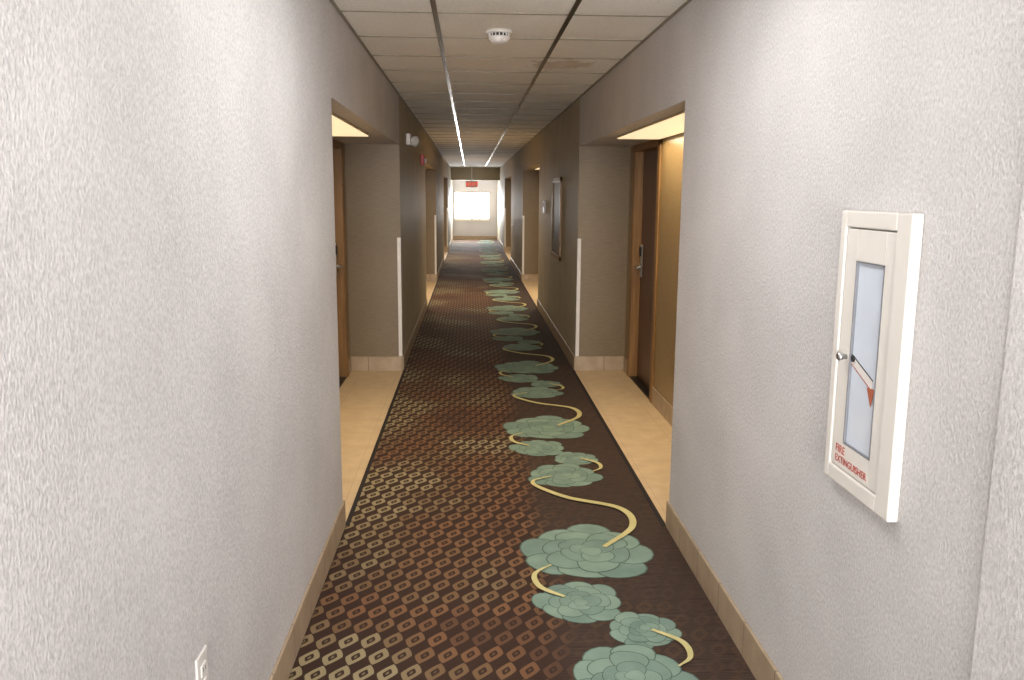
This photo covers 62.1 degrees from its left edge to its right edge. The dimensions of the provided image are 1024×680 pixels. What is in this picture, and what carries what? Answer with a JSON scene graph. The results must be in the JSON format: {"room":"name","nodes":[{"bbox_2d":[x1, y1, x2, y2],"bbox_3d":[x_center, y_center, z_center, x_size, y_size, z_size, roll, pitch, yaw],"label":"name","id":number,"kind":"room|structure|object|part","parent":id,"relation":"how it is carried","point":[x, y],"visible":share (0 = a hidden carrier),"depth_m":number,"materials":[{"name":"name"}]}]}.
{"room":"hotel corridor","nodes":[
{"label":"hotel corridor","id":0,"kind":"room"},
{"bbox_2d":[0,0,452,679],"bbox_3d":[-1.601,-1.893,12.903,0.693,2.540,34.200,0,10,-3],"label":"wall","id":1,"kind":"structure","parent":0,"point":[171,464],"depth_m":1.79,"materials":[{"name":"paint"}]},
{"bbox_2d":[195,645,208,679],"bbox_3d":[-0.708,0.772,1.947,0.010,0.120,0.074,0,10,-3],"label":"wall outlet","id":2,"kind":"object","parent":1,"relation":"attached to","point":[201,663],"visible":1,"depth_m":1.94,"materials":[{"name":"white plastic"}]},
{"bbox_2d":[201,660,206,677],"bbox_3d":[-0.705,0.752,1.944,0.004,0.028,0.032,0,10,-3],"label":"receptacle","id":3,"kind":"object","parent":2,"relation":"attached to","point":[203,662],"depth_m":1.94,"materials":[{"name":"white plastic"}]},
{"bbox_2d":[332,139,348,376],"bbox_3d":[-1.480,-0.589,6.866,0.129,2.017,1.060,0,10,-3],"label":"door","id":4,"kind":"structure","parent":1,"relation":"attached to","point":[337,152],"depth_m":7.29,"materials":[{"name":"brown wood"}]},
{"bbox_2d":[332,112,369,136],"bbox_3d":[-1.152,-1.303,5.103,0.343,0.016,2.200,0,10,-3],"label":"ceiling light","id":5,"kind":"object","parent":1,"relation":"attached to","point":[340,126],"visible":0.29,"depth_m":5.50,"materials":[{"name":"paint"}]},
{"bbox_2d":[269,236,452,679],"bbox_3d":[-1.494,-0.708,13.113,0.484,0.135,34.200,0,10,-3],"label":"baseboard","id":6,"kind":"structure","parent":1,"relation":"attached to","point":[283,666],"depth_m":3.56,"materials":[{"name":"tile"}]},
{"bbox_2d":[397,238,402,355],"bbox_3d":[-1.009,-0.384,7.669,0.036,1.074,0.034,0,10,-3],"label":"trim","id":7,"kind":"structure","parent":1,"relation":"attached to","point":[399,245],"depth_m":7.65,"materials":[{"name":"white plastic"}]},
{"bbox_2d":[406,133,419,146],"bbox_3d":[-0.964,-1.947,8.287,0.127,0.121,0.253,0,10,-3],"label":"emergency light","id":8,"kind":"object","parent":1,"relation":"attached to","point":[411,140],"visible":1,"depth_m":8.19,"materials":[{"name":"white plastic"}]},
{"bbox_2d":[420,154,426,164],"bbox_3d":[-1.106,-2.256,10.640,0.075,0.130,0.120,0,10,-3],"label":"fire alarm strobe","id":9,"kind":"object","parent":1,"relation":"attached to","point":[423,160],"visible":1,"depth_m":10.59,"materials":[{"name":"red plastic"}]},
{"bbox_2d":[434,215,436,273],"bbox_3d":[-1.401,-1.748,15.593,0.036,1.074,0.034,0,10,-3],"label":"trim","id":10,"kind":"structure","parent":1,"relation":"attached to","point":[435,223],"depth_m":15.57,"materials":[{"name":"white plastic"}]},
{"bbox_2d":[447,208,447,246],"bbox_3d":[-1.799,-3.137,23.665,0.036,1.074,0.034,0,10,-3],"label":"trim","id":11,"kind":"structure","parent":1,"relation":"attached to","point":[447,208],"depth_m":23.65,"materials":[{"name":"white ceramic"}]},
{"bbox_2d":[452,180,497,235],"bbox_3d":[-1.301,-4.804,29.865,1.580,2.540,0.150,0,10,-3],"label":"wall","id":12,"kind":"structure","parent":0,"point":[460,228],"depth_m":29.88,"materials":[{"name":"paint"}]},
{"bbox_2d":[455,192,488,218],"bbox_3d":[-1.404,-4.718,29.862,1.220,0.930,0.005,0,10,-3],"label":"window","id":13,"kind":"structure","parent":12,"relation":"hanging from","point":[462,200],"depth_m":29.86,"materials":[{"name":"white glass"}]},
{"bbox_2d":[453,191,490,220],"bbox_3d":[-1.402,-4.697,29.828,1.340,1.020,0.130,0,10,-3],"label":"frame","id":14,"kind":"object","parent":12,"relation":"attached to","point":[471,192],"visible":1,"depth_m":29.84,"materials":[{"name":"white metal"}]},
{"bbox_2d":[453,236,496,239],"bbox_3d":[-1.306,-3.605,29.990,1.558,0.135,0.011,0,10,-3],"label":"baseboard","id":15,"kind":"structure","parent":12,"relation":"attached to","point":[454,237],"depth_m":29.99,"materials":[{"name":"tile"}]},
{"bbox_2d":[451,167,499,180],"bbox_3d":[-1.190,-5.391,27.586,1.580,0.410,0.250,0,10,-3],"label":"wall","id":16,"kind":"structure","parent":0,"point":[457,173],"depth_m":27.46,"materials":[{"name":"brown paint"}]},
{"bbox_2d":[339,252,671,523],"bbox_3d":[-0.498,-0.594,13.182,3.300,0.100,34.600,0,10,-3],"label":"floor","id":17,"kind":"structure","parent":0,"point":[644,436],"depth_m":6.06,"materials":[{"name":"beige tile"}]},
{"bbox_2d":[339,377,346,387],"bbox_3d":[-1.492,0.400,7.035,0.120,0.010,0.860,0,10,-3],"label":"threshold","id":18,"kind":"object","parent":17,"relation":"on","point":[341,379],"visible":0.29,"depth_m":7.31,"materials":[{"name":"black metal"}]},
{"bbox_2d":[288,239,755,679],"bbox_3d":[-0.475,-0.651,13.172,1.564,0.016,34.178,0,10,-3],"label":"carpet","id":19,"kind":"object","parent":17,"relation":"on","point":[497,527],"visible":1,"depth_m":3.97,"materials":[{"name":"brown carpet"}]},
{"bbox_2d":[629,376,648,398],"bbox_3d":[1.126,0.399,7.144,0.120,0.010,0.860,0,10,-3],"label":"threshold","id":20,"kind":"object","parent":17,"relation":"on","point":[635,379],"visible":0.57,"depth_m":7.20,"materials":[{"name":"black metal"}]},
{"bbox_2d":[334,0,686,167],"bbox_3d":[-0.458,-3.097,12.753,1.620,0.100,34.200,0,10,-3],"label":"ceiling","id":21,"kind":"structure","parent":0,"point":[438,107],"depth_m":5.18,"materials":[{"name":"tile"}]},
{"bbox_2d":[466,167,477,186],"bbox_3d":[-1.273,-5.193,27.107,0.404,0.640,0.052,0,10,-3],"label":"exit sign","id":22,"kind":"object","parent":21,"relation":"hanging from","point":[471,183],"visible":0.99,"depth_m":27.11,"materials":[{"name":"red plastic"}]},
{"bbox_2d":[486,28,511,44],"bbox_3d":[-0.068,-1.583,4.448,0.140,0.066,0.140,0,10,-3],"label":"smoke detector","id":23,"kind":"object","parent":21,"relation":"attached to","point":[499,36],"visible":1,"depth_m":4.40,"materials":[{"name":"white plastic"}]},
{"bbox_2d":[329,0,691,167],"bbox_3d":[-0.405,-2.859,11.679,1.580,0.008,32.000,0,10,-3],"label":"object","id":24,"kind":"structure","parent":21,"relation":"attached to","point":[576,4],"depth_m":5.63,"materials":[{"name":"metal"}]},
{"bbox_2d":[497,0,1023,679],"bbox_3d":[0.661,-1.896,13.015,0.677,2.540,34.200,0,10,-3],"label":"wall","id":25,"kind":"structure","parent":0,"point":[800,114],"depth_m":2.47,"materials":[{"name":"paint"}]},
{"bbox_2d":[504,208,505,246],"bbox_3d":[-0.193,-3.139,23.744,0.036,1.074,0.034,0,10,-3],"label":"trim","id":26,"kind":"structure","parent":25,"relation":"attached to","point":[505,208],"depth_m":23.73,"materials":[{"name":"white plastic"}]},
{"bbox_2d":[522,216,523,273],"bbox_3d":[0.206,-1.750,15.672,0.036,1.074,0.034,0,10,-3],"label":"trim","id":27,"kind":"structure","parent":25,"relation":"attached to","point":[522,216],"depth_m":15.65,"materials":[{"name":"white plastic"}]},
{"bbox_2d":[543,201,545,212],"bbox_3d":[0.412,-1.699,10.852,0.032,0.160,0.100,0,10,-3],"label":"thermostat","id":28,"kind":"object","parent":25,"relation":"attached to","point":[544,202],"visible":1,"depth_m":10.81,"materials":[{"name":"white plastic"}]},
{"bbox_2d":[551,177,561,260],"bbox_3d":[0.491,-1.346,9.393,0.020,0.880,0.900,0,10,-3],"label":"picture frame","id":29,"kind":"object","parent":25,"relation":"attached to","point":[556,182],"visible":1,"depth_m":9.36,"materials":[{"name":"brown wood"}]},
{"bbox_3d":[0.495,-1.346,9.393,0.012,0.800,0.820,0,10,-3],"label":"art panel","id":30,"kind":"part","parent":29,"relation":"part of","materials":[{"name":"grey glass"}]},
{"bbox_2d":[574,239,580,355],"bbox_3d":[0.598,-0.383,7.728,0.036,1.074,0.034,0,10,-3],"label":"trim","id":31,"kind":"structure","parent":25,"relation":"attached to","point":[578,251],"depth_m":7.71,"materials":[{"name":"white plastic"}]},
{"bbox_2d":[497,236,783,679],"bbox_3d":[0.537,-0.711,13.213,0.468,0.135,34.200,0,10,-3],"label":"baseboard","id":32,"kind":"structure","parent":25,"relation":"attached to","point":[758,661],"depth_m":3.60,"materials":[{"name":"tile"}]},
{"bbox_2d":[626,139,661,402],"bbox_3d":[1.129,-0.590,6.974,0.129,2.017,1.060,0,10,-3],"label":"door frame","id":33,"kind":"structure","parent":25,"relation":"attached to","point":[639,155],"depth_m":7.32,"materials":[{"name":"brown wood"}]},
{"bbox_2d":[637,149,657,387],"bbox_3d":[1.161,-0.569,6.979,0.045,1.950,0.854,0,10,-3],"label":"door","id":34,"kind":"structure","parent":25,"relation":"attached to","point":[650,157],"depth_m":7.10,"materials":[{"name":"brown wood"}]},
{"bbox_2d":[640,244,642,276],"bbox_3d":[1.115,-0.682,7.323,0.012,0.280,0.070,0,10,-3],"label":"lock plate","id":35,"kind":"object","parent":34,"relation":"attached to","point":[641,256],"visible":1,"depth_m":7.30,"materials":[{"name":"metal"}]},
{"bbox_2d":[616,110,684,138],"bbox_3d":[0.982,-1.299,5.169,0.327,0.016,2.240,0,10,-3],"label":"ceiling light","id":36,"kind":"object","parent":25,"relation":"attached to","point":[671,125],"visible":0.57,"depth_m":5.32,"materials":[{"name":"paint"}]},
{"bbox_2d":[824,210,923,521],"bbox_3d":[0.842,0.043,2.030,0.046,0.690,0.350,0,10,-3],"label":"fire extinguisher cabinet","id":37,"kind":"object","parent":25,"relation":"attached to","point":[880,255],"visible":1,"depth_m":1.99,"materials":[{"name":"metal"}]},
{"bbox_3d":[0.826,0.041,2.127,0.024,0.022,0.022,0,10,-3],"label":"knob","id":38,"kind":"part","parent":37,"relation":"part of","materials":[{"name":"metal"}]},
{"bbox_3d":[0.851,0.040,2.047,0.018,0.604,0.250,0,10,-3],"label":"door","id":39,"kind":"part","parent":37,"relation":"part of","materials":[{"name":"paint"}]},
{"bbox_2d":[970,177,1023,679],"bbox_3d":[0.913,0.166,0.937,0.010,2.299,1.200,0,10,-3],"label":"wall","id":40,"kind":"structure","parent":25,"relation":"attached to","point":[998,647],"depth_m":1.51,"materials":[{"name":"paint"}]}
]}

